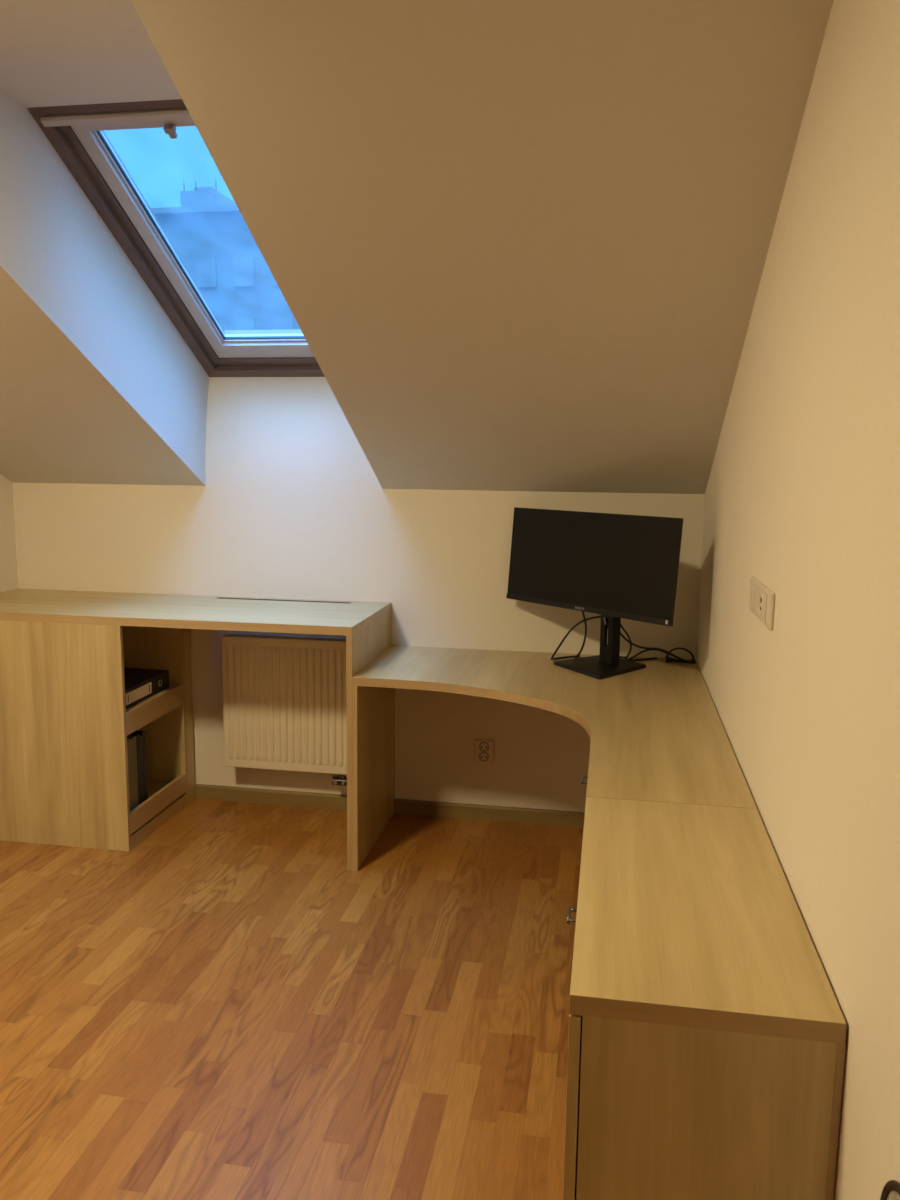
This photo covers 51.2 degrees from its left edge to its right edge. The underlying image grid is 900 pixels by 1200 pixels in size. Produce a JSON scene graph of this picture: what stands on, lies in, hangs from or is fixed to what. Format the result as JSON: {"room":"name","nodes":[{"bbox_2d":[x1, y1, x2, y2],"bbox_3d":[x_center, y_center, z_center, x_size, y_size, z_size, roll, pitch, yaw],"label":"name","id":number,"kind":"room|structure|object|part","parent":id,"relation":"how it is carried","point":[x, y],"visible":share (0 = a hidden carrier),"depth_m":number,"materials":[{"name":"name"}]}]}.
{"room":"home office","nodes":[
{"label":"home office","id":0,"kind":"room"},
{"bbox_2d":[0,474,17,591],"bbox_3d":[-2.656,-0.299,0.700,0.150,3.400,7.900,2,9,10],"label":"wall","id":1,"kind":"structure","parent":0,"point":[8,556],"depth_m":4.22,"materials":[{"name":"beige paint"}]},
{"bbox_2d":[0,798,583,1199],"bbox_3d":[-1.110,1.500,0.693,3.330,0.120,7.900,2,9,10],"label":"floor","id":2,"kind":"structure","parent":0,"point":[215,1006],"depth_m":2.64,"materials":[{"name":"laminate"}]},
{"bbox_2d":[0,620,194,850],"bbox_3d":[-1.623,0.487,4.001,0.841,0.904,0.600,2,9,10],"label":"base cabinet","id":3,"kind":"object","parent":2,"relation":"on","point":[66,723],"visible":0.88,"depth_m":3.71,"materials":[{"name":"brown wood"}]},
{"bbox_3d":[-1.673,0.528,3.717,0.841,0.904,0.018,2,9,10],"label":"panel","id":4,"kind":"part","parent":3,"relation":"part of","materials":[{"name":"brown wood"}]},
{"bbox_2d":[127,735,138,810],"bbox_3d":[-1.421,0.709,3.801,0.285,0.318,0.102,2,9,10],"label":"binder","id":5,"kind":"object","parent":3,"relation":"on","point":[131,740],"visible":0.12,"depth_m":3.79,"materials":[{"name":"paper"}]},
{"bbox_2d":[129,733,142,803],"bbox_3d":[-1.409,0.699,3.867,0.285,0.318,0.030,2,9,10],"label":"binder","id":6,"kind":"object","parent":3,"relation":"on","point":[137,735],"visible":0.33,"depth_m":3.84,"materials":[{"name":"paper"}]},
{"bbox_2d":[133,730,147,800],"bbox_3d":[-1.402,0.694,3.910,0.285,0.316,0.030,2,9,10],"label":"binder","id":7,"kind":"object","parent":3,"relation":"on","point":[142,733],"visible":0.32,"depth_m":3.88,"materials":[{"name":"paper"}]},
{"bbox_2d":[140,736,143,801],"bbox_3d":[-1.406,0.703,3.889,0.285,0.305,0.012,2,9,10],"label":"folder","id":8,"kind":"object","parent":3,"relation":"on","point":[140,736],"visible":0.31,"depth_m":3.86,"materials":[{"name":"plastic"}]},
{"bbox_2d":[124,668,168,708],"bbox_3d":[-1.388,0.363,3.893,0.289,0.077,0.400,2,9,10],"label":"binder","id":9,"kind":"object","parent":3,"relation":"on","point":[140,684],"visible":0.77,"depth_m":3.91,"materials":[{"name":"paper"}]},
{"bbox_3d":[-1.399,0.408,3.915,0.338,0.016,0.494,2,9,10],"label":"shelf","id":10,"kind":"part","parent":3,"relation":"part of","materials":[{"name":"brown wood"}]},
{"bbox_3d":[-1.586,0.455,4.217,0.841,0.904,0.018,2,9,10],"label":"panel","id":11,"kind":"part","parent":3,"relation":"part of","materials":[{"name":"brown wood"}]},
{"bbox_3d":[-1.404,0.852,3.980,0.338,0.016,0.494,2,9,10],"label":"shelf","id":12,"kind":"part","parent":3,"relation":"part of","materials":[{"name":"brown wood"}]},
{"bbox_2d":[0,589,390,870],"bbox_3d":[-1.173,0.486,3.931,1.752,0.936,0.616,2,9,10],"label":"desk","id":13,"kind":"object","parent":2,"relation":"on","point":[366,626],"visible":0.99,"depth_m":3.69,"materials":[{"name":"brown wood"}]},
{"bbox_2d":[218,598,349,603],"bbox_3d":[-0.719,0.008,4.049,0.605,0.010,0.038,2,9,10],"label":"vent grille","id":14,"kind":"object","parent":13,"relation":"attached to","point":[250,599],"depth_m":4.05,"materials":[{"name":"silver metal"}]},
{"bbox_3d":[-0.321,0.533,3.789,0.022,0.904,0.616,2,9,10],"label":"panel","id":15,"kind":"part","parent":13,"relation":"part of","materials":[{"name":"brown wood"}]},
{"bbox_2d":[352,645,756,870],"bbox_3d":[0.225,0.710,3.165,1.272,0.750,1.698,2,9,10],"label":"desk","id":16,"kind":"object","parent":2,"relation":"on","point":[656,732],"visible":0.99,"depth_m":3.29,"materials":[{"name":"brown wood"}]},
{"bbox_3d":[-0.302,0.626,3.799,0.018,0.718,0.616,2,9,10],"label":"panel","id":17,"kind":"part","parent":16,"relation":"part of","materials":[{"name":"brown wood"}]},
{"bbox_2d":[551,616,600,659],"bbox_3d":[0.549,0.142,3.757,0.280,0.209,0.160,2,9,10],"label":"power cable","id":18,"kind":"object","parent":16,"relation":"on","point":[578,623],"visible":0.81,"depth_m":3.70,"materials":[{"name":"black rubber"}]},
{"bbox_2d":[506,507,682,679],"bbox_3d":[0.593,-0.036,3.607,0.302,0.604,0.825,-5,10,-35],"label":"computer monitor","id":19,"kind":"object","parent":16,"relation":"on","point":[615,567],"visible":1,"depth_m":3.51,"materials":[{"name":"black plastic"}]},
{"bbox_2d":[574,611,625,657],"bbox_3d":[0.585,0.104,3.764,0.274,0.284,0.112,-6,11,-40],"label":"cable","id":20,"kind":"object","parent":19,"relation":"hanging from","point":[583,614],"visible":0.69,"depth_m":3.70,"materials":[{"name":"black rubber"}]},
{"bbox_2d":[621,625,656,660],"bbox_3d":[0.750,0.155,3.759,0.218,0.187,0.051,-6,11,-37],"label":"cable","id":21,"kind":"object","parent":16,"relation":"on","point":[622,627],"visible":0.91,"depth_m":3.73,"materials":[{"name":"black rubber"}]},
{"bbox_2d":[620,632,695,663],"bbox_3d":[0.818,0.181,3.745,0.330,0.145,0.052,0,8,-3],"label":"coiled cable","id":22,"kind":"object","parent":16,"relation":"on","point":[667,659],"visible":0.94,"depth_m":3.74,"materials":[{"name":"black rubber"}]},
{"bbox_3d":[0.830,0.221,3.756,0.255,0.059,0.034,1,8,0],"label":"cord","id":23,"kind":"part","parent":22,"relation":"part of","materials":[{"name":"black rubber"}]},
{"bbox_2d":[581,775,587,783],"bbox_3d":[0.545,0.822,2.542,0.401,0.718,0.558,2,9,10],"label":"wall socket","id":24,"kind":"object","parent":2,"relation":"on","point":[582,776],"visible":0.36,"depth_m":2.56,"materials":[{"name":"white plastic"}]},
{"bbox_2d":[563,907,845,1199],"bbox_3d":[0.432,0.923,1.850,0.415,0.718,0.856,2,9,10],"label":"base cabinet","id":25,"kind":"object","parent":2,"relation":"on","point":[654,1111],"visible":0.59,"depth_m":1.40,"materials":[{"name":"brown wood"}]},
{"bbox_3d":[0.235,0.604,1.800,0.020,0.007,0.056,2,9,10],"label":"handle","id":26,"kind":"part","parent":25,"relation":"part of","materials":[{"name":"grey metal"}]},
{"bbox_3d":[0.220,0.947,1.671,0.018,0.711,0.427,2,9,10],"label":"door","id":27,"kind":"part","parent":25,"relation":"part of","materials":[{"name":"brown wood"}]},
{"bbox_3d":[0.374,0.984,1.439,0.362,0.718,0.018,2,9,10],"label":"panel","id":28,"kind":"part","parent":25,"relation":"part of","materials":[{"name":"brown wood"}]},
{"bbox_2d":[569,797,846,1043],"bbox_3d":[0.445,0.553,1.794,0.393,0.032,0.856,2,9,10],"label":"countertop","id":29,"kind":"structure","parent":25,"relation":"on","point":[688,915],"depth_m":1.61,"materials":[{"name":"brown wood"}]},
{"bbox_2d":[13,377,704,811],"bbox_3d":[-0.456,-0.108,4.215,3.030,2.046,0.350,2,9,10],"label":"wall","id":30,"kind":"structure","parent":0,"point":[291,504],"depth_m":4.03,"materials":[{"name":"beige paint"}]},
{"bbox_2d":[195,784,346,809],"bbox_3d":[-0.724,0.890,4.220,0.889,0.064,0.016,2,9,10],"label":"baseboard","id":31,"kind":"structure","parent":30,"relation":"attached to","point":[202,791],"depth_m":4.22,"materials":[{"name":"brown wood"}]},
{"bbox_2d":[222,633,346,785],"bbox_3d":[-0.683,0.476,4.093,0.596,0.644,0.132,2,9,10],"label":"radiator","id":32,"kind":"object","parent":30,"relation":"attached to","point":[285,701],"visible":0.89,"depth_m":4.03,"materials":[{"name":"beige metal"}]},
{"bbox_2d":[224,633,345,640],"bbox_3d":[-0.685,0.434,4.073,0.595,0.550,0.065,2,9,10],"label":"grille","id":33,"kind":"object","parent":32,"relation":"attached to","point":[230,636],"depth_m":4.03,"materials":[{"name":"beige metal"}]},
{"bbox_3d":[-0.679,0.442,4.113,0.596,0.582,0.012,2,9,10],"label":"panel","id":34,"kind":"part","parent":32,"relation":"part of","materials":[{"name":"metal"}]},
{"bbox_2d":[474,739,493,762],"bbox_3d":[0.146,0.650,4.029,0.083,0.099,0.024,2,9,10],"label":"wall socket","id":35,"kind":"object","parent":30,"relation":"attached to","point":[484,749],"visible":1,"depth_m":4.02,"materials":[{"name":"white plastic"}]},
{"bbox_2d":[479,752,488,760],"bbox_3d":[0.145,0.671,4.028,0.042,0.042,0.004,2,9,10],"label":"outlet","id":36,"kind":"object","parent":35,"relation":"attached to","point":[483,756],"depth_m":4.03,"materials":[{"name":"white plastic"}]},
{"bbox_2d":[479,742,488,750],"bbox_3d":[0.146,0.628,4.022,0.042,0.042,0.004,2,9,10],"label":"outlet","id":37,"kind":"object","parent":35,"relation":"attached to","point":[483,746],"depth_m":4.02,"materials":[{"name":"white plastic"}]},
{"bbox_2d":[394,798,584,827],"bbox_3d":[0.185,0.923,4.067,0.873,0.064,0.016,2,9,10],"label":"baseboard","id":38,"kind":"structure","parent":30,"relation":"attached to","point":[401,806],"depth_m":4.06,"materials":[{"name":"brown wood"}]},
{"bbox_2d":[0,0,832,493],"bbox_3d":[-1.067,-1.035,0.392,3.030,2.146,7.750,2,9,10],"label":"ceiling","id":39,"kind":"structure","parent":0,"point":[517,245],"depth_m":2.42,"materials":[{"name":"white paint"}]},
{"bbox_2d":[27,99,324,376],"bbox_3d":[-0.750,-1.275,3.389,0.790,0.818,1.324,2,9,10],"label":"window","id":40,"kind":"structure","parent":39,"relation":"attached to","point":[76,133],"depth_m":3.31,"materials":[{"name":"metal"}]},
{"bbox_2d":[696,0,899,1199],"bbox_3d":[0.478,-0.183,0.171,0.150,3.400,7.900,2,9,10],"label":"wall","id":41,"kind":"structure","parent":0,"point":[802,497],"depth_m":1.54,"materials":[{"name":"beige paint"}]},
{"bbox_2d":[749,576,774,629],"bbox_3d":[0.733,0.004,2.221,0.016,0.084,0.312,2,9,10],"label":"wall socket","id":42,"kind":"object","parent":41,"relation":"attached to","point":[761,598],"visible":1,"depth_m":2.15,"materials":[{"name":"beige plastic"}]},
{"bbox_2d":[754,585,766,622],"bbox_3d":[0.722,0.008,2.189,0.005,0.068,0.164,2,9,10],"label":"outlet","id":43,"kind":"object","parent":42,"relation":"attached to","point":[760,591],"depth_m":2.17,"materials":[{"name":"beige plastic"}]},
{"bbox_2d":[880,1180,899,1199],"bbox_3d":[0.508,0.743,1.051,0.014,0.162,0.162,2,9,10],"label":"wall fitting","id":44,"kind":"object","parent":41,"relation":"attached to","point":[891,1190],"visible":1,"depth_m":1.09,"materials":[{"name":"metal"}]},
{"bbox_3d":[0.510,0.743,1.051,0.011,0.144,0.144,2,9,10],"label":"dish","id":45,"kind":"part","parent":44,"relation":"part of","materials":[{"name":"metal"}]},
{"label":"outside","id":46,"kind":"structure","parent":0,"visible":0},
{"bbox_3d":[-4.040,1.186,64.328,150.000,0.200,104.000,2,9,10],"label":"ground","id":47,"kind":"structure","parent":46,"visible":0},
{"bbox_2d":[151,175,299,329],"bbox_3d":[-7.739,-9.142,52.185,54.600,23.700,14.600,2,9,10],"label":"apartment building","id":48,"kind":"structure","parent":47,"relation":"on","point":[209,233],"depth_m":44.48,"materials":[{"name":"metal"}]}
]}

